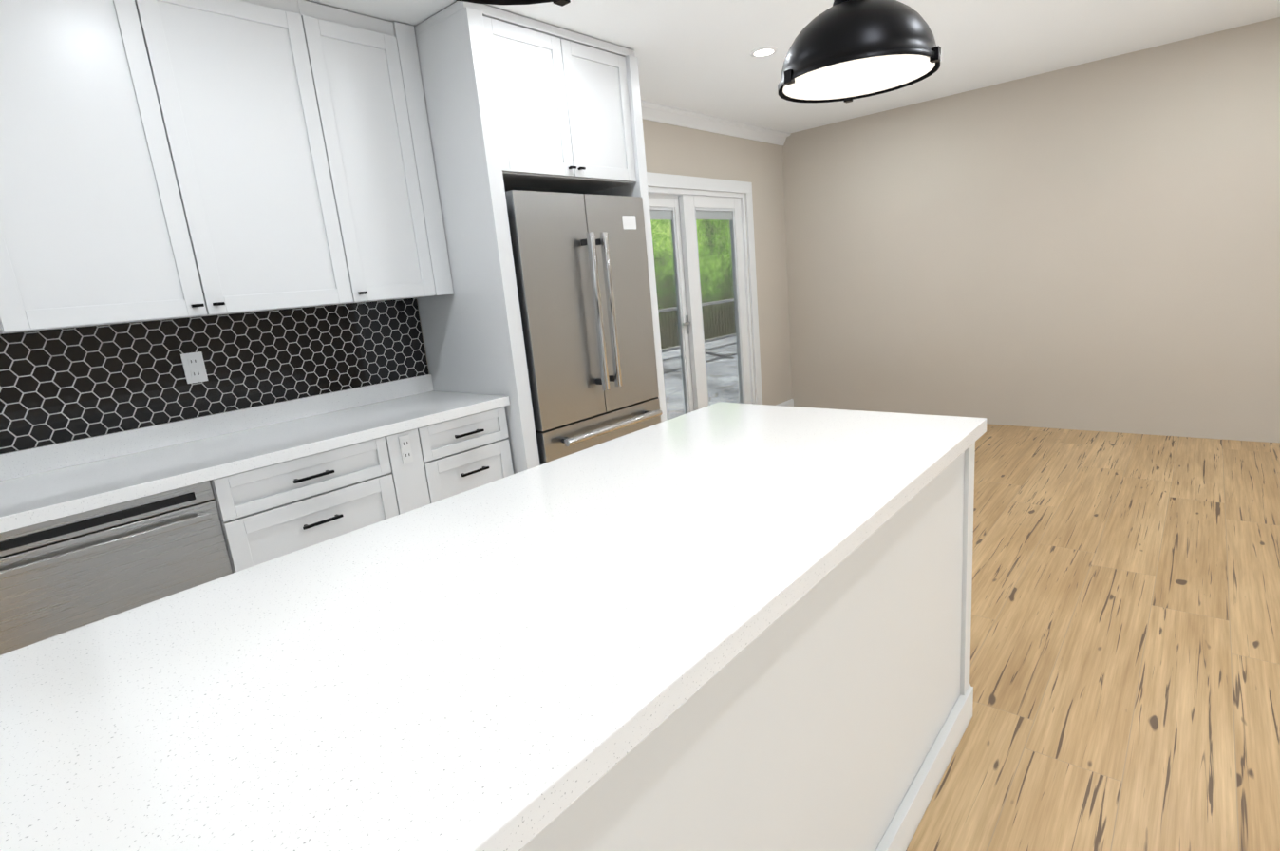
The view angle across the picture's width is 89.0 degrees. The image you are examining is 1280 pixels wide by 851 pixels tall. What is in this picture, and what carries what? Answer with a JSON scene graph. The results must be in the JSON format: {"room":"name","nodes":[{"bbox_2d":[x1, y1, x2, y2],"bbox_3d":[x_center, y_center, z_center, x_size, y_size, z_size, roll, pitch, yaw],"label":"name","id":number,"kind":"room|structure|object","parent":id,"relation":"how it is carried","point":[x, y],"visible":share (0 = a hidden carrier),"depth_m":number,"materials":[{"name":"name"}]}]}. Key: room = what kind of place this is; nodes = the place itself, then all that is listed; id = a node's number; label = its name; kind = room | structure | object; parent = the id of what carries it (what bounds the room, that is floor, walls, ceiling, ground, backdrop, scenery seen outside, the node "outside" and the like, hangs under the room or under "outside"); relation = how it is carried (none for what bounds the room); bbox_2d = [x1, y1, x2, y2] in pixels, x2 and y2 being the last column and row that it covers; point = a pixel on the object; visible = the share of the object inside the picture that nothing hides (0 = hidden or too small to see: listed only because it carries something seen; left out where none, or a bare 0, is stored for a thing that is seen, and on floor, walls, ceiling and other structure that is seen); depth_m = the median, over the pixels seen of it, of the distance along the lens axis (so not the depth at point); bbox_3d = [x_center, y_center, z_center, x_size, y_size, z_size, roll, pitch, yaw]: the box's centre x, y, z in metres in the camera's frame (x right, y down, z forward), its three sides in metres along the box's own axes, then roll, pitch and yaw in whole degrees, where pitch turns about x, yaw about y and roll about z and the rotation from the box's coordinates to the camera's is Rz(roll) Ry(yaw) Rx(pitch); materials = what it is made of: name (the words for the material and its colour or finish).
{"room":"kitchen","nodes":[
{"label":"kitchen","id":0,"kind":"room"},
{"bbox_2d":[1,17,1279,453],"bbox_3d":[2.217,-0.314,0.617,8.750,2.670,7.600,6,16,40],"label":"wall","id":1,"kind":"structure","parent":0,"point":[1094,245],"depth_m":4.69,"materials":[{"name":"paint"}]},
{"bbox_2d":[0,0,235,334],"bbox_3d":[-1.826,-0.887,2.081,0.326,1.116,0.585,6,16,40],"label":"upper cabinet","id":2,"kind":"object","parent":1,"relation":"attached to","point":[161,160],"depth_m":2.02,"materials":[{"name":"paint"}]},
{"bbox_2d":[0,298,428,453],"bbox_3d":[-2.197,-0.062,1.988,0.010,0.379,3.444,6,16,40],"label":"tile backsplash","id":3,"kind":"structure","parent":1,"relation":"attached to","point":[62,385],"depth_m":2.49,"materials":[{"name":"black tile"}]},
{"bbox_2d":[180,351,207,383],"bbox_3d":[-1.720,-0.223,2.514,0.010,0.115,0.070,6,16,40],"label":"electrical outlet","id":4,"kind":"object","parent":3,"relation":"attached to","point":[194,367],"visible":1,"depth_m":2.51,"materials":[{"name":"white plastic"}]},
{"bbox_2d":[0,374,432,480],"bbox_3d":[-2.164,0.164,2.029,0.019,0.085,3.445,6,16,40],"label":"backsplash","id":5,"kind":"structure","parent":1,"relation":"attached to","point":[55,456],"depth_m":2.51,"materials":[{"name":"white stone"}]},
{"bbox_2d":[163,0,372,313],"bbox_3d":[-1.507,-0.997,2.443,0.326,1.116,0.644,6,16,40],"label":"upper cabinet","id":6,"kind":"object","parent":1,"relation":"attached to","point":[258,77],"depth_m":2.39,"materials":[{"name":"paint"}]},
{"bbox_2d":[322,4,440,301],"bbox_3d":[-1.233,-1.091,2.754,0.326,1.116,0.444,6,16,40],"label":"upper cabinet","id":7,"kind":"object","parent":1,"relation":"attached to","point":[368,62],"depth_m":2.71,"materials":[{"name":"paint"}]},
{"bbox_2d":[646,171,762,419],"bbox_3d":[0.366,-0.815,5.014,0.158,2.075,1.850,6,16,40],"label":"french door","id":8,"kind":"structure","parent":1,"relation":"attached to","point":[704,260],"depth_m":5.12,"materials":[{"name":"paint"}]},
{"bbox_2d":[640,99,790,145],"bbox_3d":[0.396,-2.215,4.730,0.085,0.085,2.784,6,16,40],"label":"crown molding","id":9,"kind":"structure","parent":1,"relation":"attached to","point":[664,114],"depth_m":4.79,"materials":[{"name":"paint"}]},
{"bbox_2d":[776,398,793,406],"bbox_3d":[1.291,-0.133,6.073,0.014,0.125,0.589,6,16,40],"label":"baseboard","id":10,"kind":"structure","parent":1,"relation":"attached to","point":[789,403],"depth_m":6.18,"materials":[{"name":"paint"}]},
{"bbox_2d":[304,0,1279,132],"bbox_3d":[2.101,-1.578,0.336,8.750,0.270,7.600,6,16,40],"label":"ceiling","id":11,"kind":"structure","parent":0,"point":[694,56],"depth_m":3.53,"materials":[{"name":"paint"}]},
{"bbox_2d":[456,0,570,6],"bbox_3d":[-0.169,-0.898,0.628,0.334,0.768,0.328,6,16,40],"label":"pendant light","id":12,"kind":"object","parent":11,"relation":"hanging from","point":[561,3],"visible":1,"depth_m":0.87,"materials":[{"name":"black metal"}]},
{"bbox_2d":[749,46,777,56],"bbox_3d":[0.664,-2.004,3.495,0.149,0.007,0.149,3,15,34],"label":"recessed light","id":13,"kind":"object","parent":11,"relation":"in","point":[762,51],"visible":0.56,"depth_m":3.45,"materials":[{"name":"paint"}]},
{"bbox_2d":[777,0,941,103],"bbox_3d":[0.431,-1.105,1.308,0.334,0.768,0.328,6,16,40],"label":"pendant light","id":14,"kind":"object","parent":11,"relation":"hanging from","point":[846,51],"visible":1,"depth_m":1.28,"materials":[{"name":"black metal"}]},
{"bbox_2d":[905,423,1279,850],"bbox_3d":[2.340,1.013,0.912,8.750,0.060,7.600,6,16,40],"label":"floor","id":15,"kind":"structure","parent":0,"point":[1124,675],"depth_m":2.20,"materials":[{"name":"brown wood"}]},
{"bbox_2d":[0,480,232,655],"bbox_3d":[-1.726,0.643,2.116,0.625,0.868,0.605,6,16,40],"label":"dishwasher","id":16,"kind":"object","parent":15,"relation":"on","point":[60,575],"visible":0.48,"depth_m":1.88,"materials":[{"name":"grey metal"}]},
{"bbox_2d":[174,434,406,573],"bbox_3d":[-1.358,0.504,2.572,0.606,0.875,0.591,6,16,40],"label":"base cabinet","id":17,"kind":"object","parent":15,"relation":"on","point":[284,478],"depth_m":2.29,"materials":[{"name":"paint"}]},
{"bbox_2d":[0,389,509,532],"bbox_3d":[-1.407,0.066,2.445,0.632,0.040,1.817,6,16,40],"label":"countertop","id":18,"kind":"structure","parent":17,"relation":"on","point":[32,498],"depth_m":2.23,"materials":[{"name":"white stone"}]},
{"bbox_2d":[391,404,513,511],"bbox_3d":[-0.938,0.359,3.050,0.606,0.875,0.435,6,16,40],"label":"base cabinet","id":19,"kind":"object","parent":15,"relation":"on","point":[453,458],"depth_m":2.74,"materials":[{"name":"paint"}]},
{"bbox_2d":[397,433,413,464],"bbox_3d":[-0.921,0.093,2.562,0.010,0.110,0.042,6,16,40],"label":"outlet","id":20,"kind":"object","parent":19,"relation":"attached to","point":[405,448],"visible":1,"depth_m":2.56,"materials":[{"name":"white plastic"}]},
{"bbox_2d":[414,0,667,473],"bbox_3d":[-0.495,-0.592,3.393,0.694,2.496,1.030,6,16,40],"label":"tall cabinet","id":21,"kind":"object","parent":15,"relation":"on","point":[516,102],"visible":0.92,"depth_m":2.89,"materials":[{"name":"paint"}]},
{"bbox_2d":[505,189,662,464],"bbox_3d":[-0.415,-0.240,3.437,0.776,1.780,0.850,6,16,40],"label":"fridge","id":22,"kind":"object","parent":15,"relation":"on","point":[581,268],"visible":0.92,"depth_m":3.09,"materials":[{"name":"grey metal"}]},
{"bbox_2d":[527,443,975,850],"bbox_3d":[0.076,0.613,1.487,0.834,0.876,1.784,6,16,40],"label":"kitchen island","id":23,"kind":"object","parent":15,"relation":"on","point":[838,729],"depth_m":1.19,"materials":[{"name":"paint"}]},
{"bbox_2d":[0,401,986,850],"bbox_3d":[-0.025,0.186,1.327,0.870,0.038,1.985,6,16,40],"label":"island countertop","id":24,"kind":"structure","parent":23,"relation":"on","point":[461,671],"depth_m":0.86,"materials":[{"name":"white stone"}]}
]}

